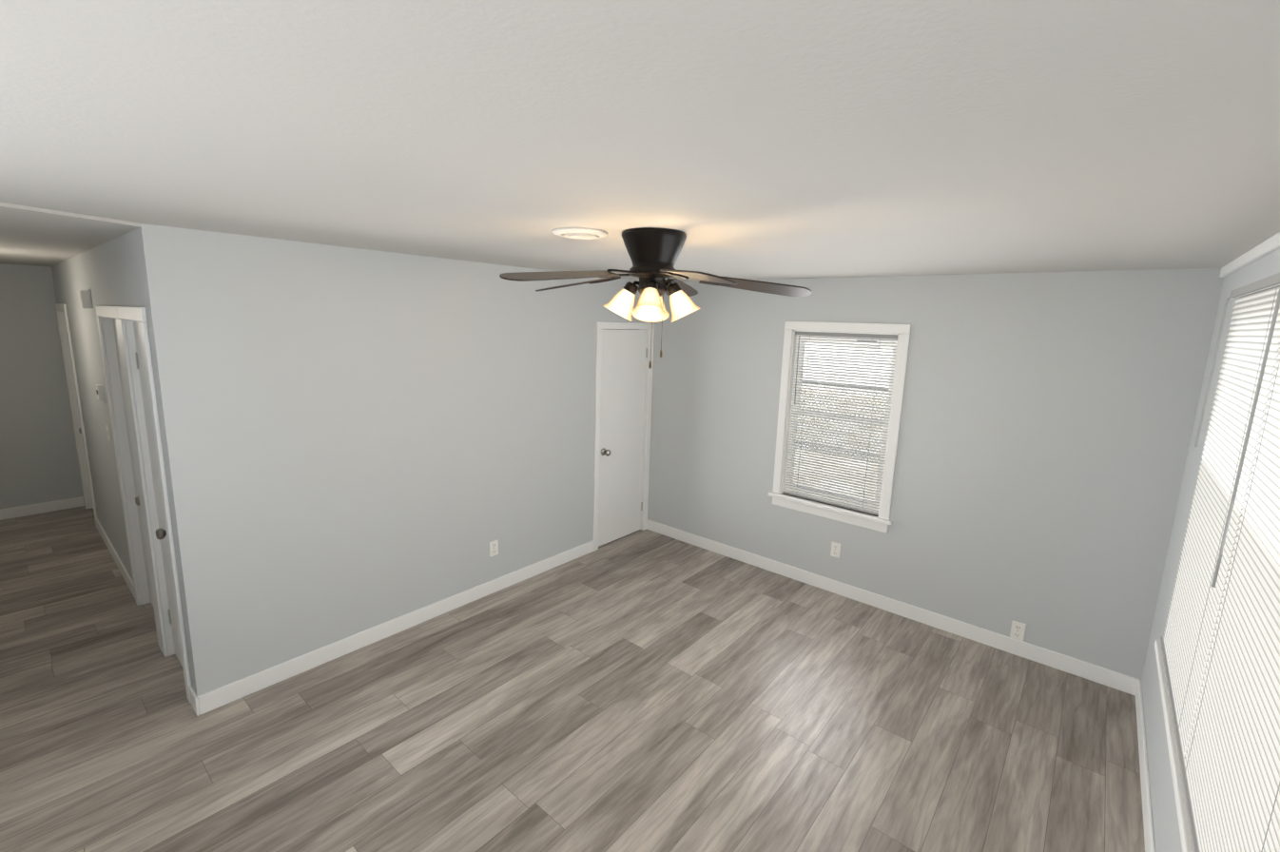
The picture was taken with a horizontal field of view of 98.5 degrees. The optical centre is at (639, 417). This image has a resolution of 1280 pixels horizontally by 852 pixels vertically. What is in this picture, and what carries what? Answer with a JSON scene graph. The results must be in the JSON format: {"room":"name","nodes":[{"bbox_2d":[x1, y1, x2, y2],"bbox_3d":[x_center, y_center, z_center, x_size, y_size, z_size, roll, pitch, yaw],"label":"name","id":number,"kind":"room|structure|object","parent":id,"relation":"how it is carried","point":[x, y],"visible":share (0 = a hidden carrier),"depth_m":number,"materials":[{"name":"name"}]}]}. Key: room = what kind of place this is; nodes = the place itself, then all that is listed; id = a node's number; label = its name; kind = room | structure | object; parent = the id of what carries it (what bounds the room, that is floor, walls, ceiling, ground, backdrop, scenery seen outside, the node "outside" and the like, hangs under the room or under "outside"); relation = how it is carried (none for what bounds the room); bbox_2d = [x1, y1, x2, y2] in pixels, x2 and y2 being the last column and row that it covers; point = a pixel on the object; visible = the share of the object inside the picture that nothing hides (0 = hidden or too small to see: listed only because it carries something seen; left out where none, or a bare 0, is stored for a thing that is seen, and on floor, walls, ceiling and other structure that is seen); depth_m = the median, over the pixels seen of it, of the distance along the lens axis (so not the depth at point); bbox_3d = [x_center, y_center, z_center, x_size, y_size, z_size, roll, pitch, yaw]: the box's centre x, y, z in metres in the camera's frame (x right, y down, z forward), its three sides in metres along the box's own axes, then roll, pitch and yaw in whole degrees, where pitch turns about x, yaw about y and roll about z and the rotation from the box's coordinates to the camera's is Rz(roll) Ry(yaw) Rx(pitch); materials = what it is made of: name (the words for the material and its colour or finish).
{"room":"empty living room","nodes":[
{"label":"empty living room","id":0,"kind":"room"},
{"bbox_2d":[0,263,83,509],"bbox_3d":[-6.176,-0.217,5.171,0.120,2.440,1.390,10,13,39],"label":"wall","id":1,"kind":"structure","parent":0,"point":[39,462],"depth_m":5.37,"materials":[{"name":"grey paint"}]},
{"bbox_2d":[0,496,84,520],"bbox_3d":[-6.183,0.948,5.290,0.030,0.105,1.240,10,13,39],"label":"baseboard","id":2,"kind":"structure","parent":1,"relation":"attached to","point":[58,505],"depth_m":5.52,"materials":[{"name":"white wood"}]},
{"bbox_2d":[51,229,192,685],"bbox_3d":[-4.011,0.020,4.195,4.480,2.440,0.120,10,13,39],"label":"wall","id":3,"kind":"structure","parent":0,"point":[108,273],"depth_m":4.09,"materials":[{"name":"grey paint"}]},
{"bbox_2d":[58,310,92,508],"bbox_3d":[-5.353,0.000,5.340,0.700,2.005,0.120,10,13,39],"label":"door frame","id":4,"kind":"structure","parent":3,"relation":"attached to","point":[75,405],"depth_m":5.52,"materials":[{"name":"white wood"}]},
{"bbox_2d":[55,303,96,528],"bbox_3d":[-5.396,-0.027,5.282,0.840,2.075,0.016,10,13,39],"label":"trim","id":5,"kind":"structure","parent":3,"relation":"attached to","point":[61,307],"depth_m":5.15,"materials":[{"name":"white wood"}]},
{"bbox_2d":[77,290,92,309],"bbox_3d":[-3.803,-0.806,3.782,0.140,0.120,0.050,10,13,39],"label":"door chime","id":6,"kind":"object","parent":3,"relation":"attached to","point":[85,299],"visible":1,"depth_m":3.74,"materials":[{"name":"white plastic"}]},
{"bbox_2d":[96,384,105,400],"bbox_3d":[-3.812,-0.176,3.896,0.110,0.100,0.031,10,13,39],"label":"light switch","id":7,"kind":"object","parent":3,"relation":"attached to","point":[100,392],"visible":1,"depth_m":3.87,"materials":[{"name":"white plastic"}]},
{"bbox_2d":[105,424,110,441],"bbox_3d":[-3.813,0.111,3.952,0.075,0.115,0.012,10,13,39],"label":"light switch","id":8,"kind":"object","parent":3,"relation":"attached to","point":[107,433],"visible":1,"depth_m":3.94,"materials":[{"name":"white plastic"}]},
{"bbox_2d":[95,518,135,601],"bbox_3d":[-4.342,1.133,4.554,2.000,0.105,0.013,10,13,39],"label":"baseboard","id":9,"kind":"structure","parent":3,"relation":"attached to","point":[127,579],"depth_m":4.44,"materials":[{"name":"white wood"}]},
{"bbox_2d":[101,316,150,604],"bbox_3d":[-3.190,0.379,3.546,0.690,2.005,0.120,10,13,39],"label":"door frame","id":10,"kind":"structure","parent":3,"relation":"attached to","point":[122,431],"depth_m":3.72,"materials":[{"name":"white wood"}]},
{"bbox_2d":[95,305,160,648],"bbox_3d":[-3.233,0.352,3.489,0.830,2.075,0.016,10,13,39],"label":"trim","id":11,"kind":"structure","parent":3,"relation":"attached to","point":[107,311],"depth_m":3.60,"materials":[{"name":"white wood"}]},
{"bbox_2d":[112,318,153,606],"bbox_3d":[-3.210,0.381,3.523,0.682,1.993,0.111,10,13,39],"label":"hall door","id":12,"kind":"structure","parent":3,"relation":"in","point":[137,501],"depth_m":3.69,"materials":[{"name":"white wood"}]},
{"bbox_2d":[116,306,162,652],"bbox_3d":[-2.898,0.411,3.210,0.050,2.075,0.016,10,13,39],"label":"trim","id":13,"kind":"structure","parent":3,"relation":"attached to","point":[118,319],"depth_m":3.19,"materials":[{"name":"white wood"}]},
{"bbox_2d":[125,319,174,656],"bbox_3d":[-2.576,0.487,3.037,0.540,2.005,0.120,10,13,39],"label":"door frame","id":14,"kind":"structure","parent":3,"relation":"attached to","point":[147,471],"depth_m":3.16,"materials":[{"name":"white wood"}]},
{"bbox_2d":[116,306,191,703],"bbox_3d":[-2.619,0.460,2.979,0.680,2.075,0.016,10,13,39],"label":"trim","id":15,"kind":"structure","parent":3,"relation":"attached to","point":[133,313],"depth_m":2.88,"materials":[{"name":"white wood"}]},
{"bbox_2d":[133,321,182,666],"bbox_3d":[-2.610,0.490,2.999,0.535,1.993,0.111,10,13,39],"label":"hall door","id":16,"kind":"structure","parent":3,"relation":"in","point":[161,533],"depth_m":3.09,"materials":[{"name":"white wood"}]},
{"bbox_2d":[135,223,653,696],"bbox_3d":[-1.120,0.130,4.069,0.120,2.440,3.640,10,13,39],"label":"wall","id":17,"kind":"structure","parent":0,"point":[355,440],"depth_m":3.26,"materials":[{"name":"grey paint"}]},
{"bbox_2d":[190,541,593,716],"bbox_3d":[-1.360,1.333,3.930,0.013,0.105,2.879,10,13,39],"label":"baseboard","id":18,"kind":"structure","parent":17,"relation":"attached to","point":[207,702],"depth_m":3.48,"materials":[{"name":"white wood"}]},
{"bbox_2d":[489,540,498,557],"bbox_3d":[-1.104,0.992,4.169,0.008,0.116,0.072,10,13,39],"label":"electrical outlet","id":19,"kind":"object","parent":17,"relation":"attached to","point":[494,548],"visible":1,"depth_m":4.17,"materials":[{"name":"white plastic"}]},
{"bbox_2d":[598,329,647,546],"bbox_3d":[-0.149,0.192,5.150,0.112,1.990,0.644,10,13,39],"label":"closet door","id":20,"kind":"structure","parent":17,"relation":"in","point":[623,378],"depth_m":5.15,"materials":[{"name":"white wood"}]},
{"bbox_2d":[592,321,654,551],"bbox_3d":[-0.147,0.164,5.140,0.016,2.065,0.772,10,13,39],"label":"trim","id":21,"kind":"structure","parent":17,"relation":"attached to","point":[600,325],"depth_m":4.98,"materials":[{"name":"white wood"}]},
{"bbox_2d":[639,329,649,530],"bbox_3d":[-0.200,0.184,5.189,0.120,2.005,0.652,10,13,39],"label":"door frame","id":22,"kind":"structure","parent":17,"relation":"attached to","point":[645,427],"depth_m":5.39,"materials":[{"name":"white wood"}]},
{"bbox_2d":[0,505,1144,851],"bbox_3d":[-1.847,1.403,4.038,8.590,0.100,5.150,10,13,39],"label":"floor","id":23,"kind":"structure","parent":0,"point":[643,690],"depth_m":2.83,"materials":[{"name":"grey laminate"}]},
{"bbox_2d":[0,0,1279,281],"bbox_3d":[-1.771,-1.091,3.603,8.590,0.114,5.150,10,13,39],"label":"ceiling","id":24,"kind":"structure","parent":0,"point":[778,139],"depth_m":1.05,"materials":[{"name":"grey paint"}]},
{"bbox_2d":[551,227,608,239],"bbox_3d":[-0.252,-0.765,2.318,0.236,0.023,0.236,10,13,39],"label":"ceiling vent","id":25,"kind":"object","parent":24,"relation":"in","point":[578,233],"visible":1,"depth_m":2.26,"materials":[{"name":"white"}]},
{"bbox_2d":[499,227,811,368],"bbox_3d":[0.009,-0.490,2.337,1.242,0.555,1.269,10,13,39],"label":"fan","id":26,"kind":"object","parent":24,"relation":"hanging from","point":[653,253],"visible":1,"depth_m":2.23,"materials":[{"name":"black metal"}]},
{"bbox_2d":[647,267,1223,679],"bbox_3d":[1.570,0.179,4.263,3.990,2.440,0.120,10,13,39],"label":"wall","id":27,"kind":"structure","parent":0,"point":[1047,421],"depth_m":3.58,"materials":[{"name":"grey paint"}]},
{"bbox_2d":[768,491,892,525],"bbox_3d":[1.476,0.704,4.348,0.980,0.030,0.099,10,13,39],"label":"sill","id":28,"kind":"structure","parent":27,"relation":"attached to","point":[837,509],"depth_m":4.28,"materials":[{"name":"white wood"}]},
{"bbox_2d":[830,542,840,558],"bbox_3d":[1.537,1.044,4.335,0.072,0.116,0.008,10,13,39],"label":"electrical outlet","id":29,"kind":"object","parent":27,"relation":"attached to","point":[835,550],"visible":1,"depth_m":4.33,"materials":[{"name":"white plastic"}]},
{"bbox_2d":[772,320,911,533],"bbox_3d":[1.526,0.040,4.267,0.930,1.520,0.131,10,13,39],"label":"window","id":30,"kind":"structure","parent":27,"relation":"in","point":[895,341],"depth_m":4.22,"materials":[{"name":"white plastic"}]},
{"bbox_2d":[783,330,898,515],"bbox_3d":[1.508,0.028,4.243,0.768,1.332,0.054,10,13,39],"label":"window blind","id":31,"kind":"object","parent":30,"relation":"attached to","point":[852,336],"visible":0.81,"depth_m":4.24,"materials":[{"name":"white plastic"}]},
{"bbox_2d":[646,519,1136,693],"bbox_3d":[1.476,1.333,4.426,3.710,0.105,0.013,10,13,39],"label":"baseboard","id":32,"kind":"structure","parent":27,"relation":"attached to","point":[1104,676],"depth_m":3.96,"materials":[{"name":"white wood"}]},
{"bbox_2d":[1009,620,1026,640],"bbox_3d":[2.462,1.394,3.596,0.072,0.116,0.008,10,13,39],"label":"electrical outlet","id":33,"kind":"object","parent":27,"relation":"attached to","point":[1018,630],"visible":1,"depth_m":3.59,"materials":[{"name":"white plastic"}]},
{"bbox_2d":[1141,248,1279,851],"bbox_3d":[1.382,0.726,1.095,0.120,2.440,5.030,10,13,39],"label":"wall","id":34,"kind":"structure","parent":0,"point":[1166,828],"depth_m":2.65,"materials":[{"name":"grey paint"}]},
{"bbox_2d":[1129,678,1155,851],"bbox_3d":[1.345,1.858,1.394,0.013,0.105,4.880,10,13,39],"label":"baseboard","id":35,"kind":"structure","parent":34,"relation":"attached to","point":[1149,837],"depth_m":2.58,"materials":[{"name":"white wood"}]},
{"bbox_2d":[1154,640,1193,851],"bbox_3d":[1.768,1.158,1.750,0.114,0.032,2.000,10,13,39],"label":"sill","id":36,"kind":"structure","parent":34,"relation":"attached to","point":[1183,824],"depth_m":1.82,"materials":[{"name":"white wood"}]},
{"bbox_2d":[1160,272,1279,761],"bbox_3d":[2.090,0.303,2.021,0.054,1.553,0.963,10,13,39],"label":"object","id":37,"kind":"object","parent":34,"relation":"attached to","point":[1186,641],"visible":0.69,"depth_m":1.95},
{"bbox_2d":[1179,288,1279,851],"bbox_3d":[1.452,0.414,1.276,0.054,1.553,1.003,10,13,39],"label":"window blind","id":38,"kind":"object","parent":34,"relation":"attached to","point":[1230,766],"visible":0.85,"depth_m":1.40,"materials":[{"name":"white plastic"}]},
{"bbox_2d":[1219,232,1279,277],"bbox_3d":[1.405,-0.467,0.979,0.018,0.050,4.910,10,13,39],"label":"crown molding","id":39,"kind":"structure","parent":34,"relation":"attached to","point":[1264,248],"depth_m":2.17,"materials":[{"name":"white"}]},
{"bbox_2d":[1230,313,1279,563],"bbox_3d":[1.858,0.420,1.563,0.060,1.490,1.840,10,13,39],"label":"window","id":40,"kind":"structure","parent":34,"relation":"in","point":[1262,422],"depth_m":2.11,"materials":[{"name":"white plastic"}]},
{"bbox_2d":[1237,292,1278,325],"bbox_3d":[1.786,0.431,1.626,0.016,1.657,1.960,10,13,39],"label":"window","id":41,"kind":"structure","parent":34,"relation":"in","point":[1255,304],"depth_m":2.00,"materials":[{"name":"white"}]},
{"label":"outside","id":42,"kind":"structure","parent":0,"visible":0},
{"bbox_2d":[792,388,887,501],"bbox_3d":[8.548,-0.124,15.572,80.000,0.170,85.000,10,13,39],"label":"ground","id":43,"kind":"structure","parent":42,"point":[839,443],"depth_m":10.39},
{"bbox_2d":[796,380,888,462],"bbox_3d":[3.401,0.053,9.407,28.000,1.290,0.056,10,13,39],"label":"fence","id":44,"kind":"object","parent":43,"relation":"on","point":[842,414],"depth_m":9.36,"materials":[{"name":"grey"}]},
{"bbox_2d":[801,337,893,396],"bbox_3d":[8.557,-4.433,22.574,39.000,5.910,9.450,10,13,39],"label":"house","id":45,"kind":"structure","parent":43,"relation":"on","point":[890,344],"depth_m":18.61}
]}

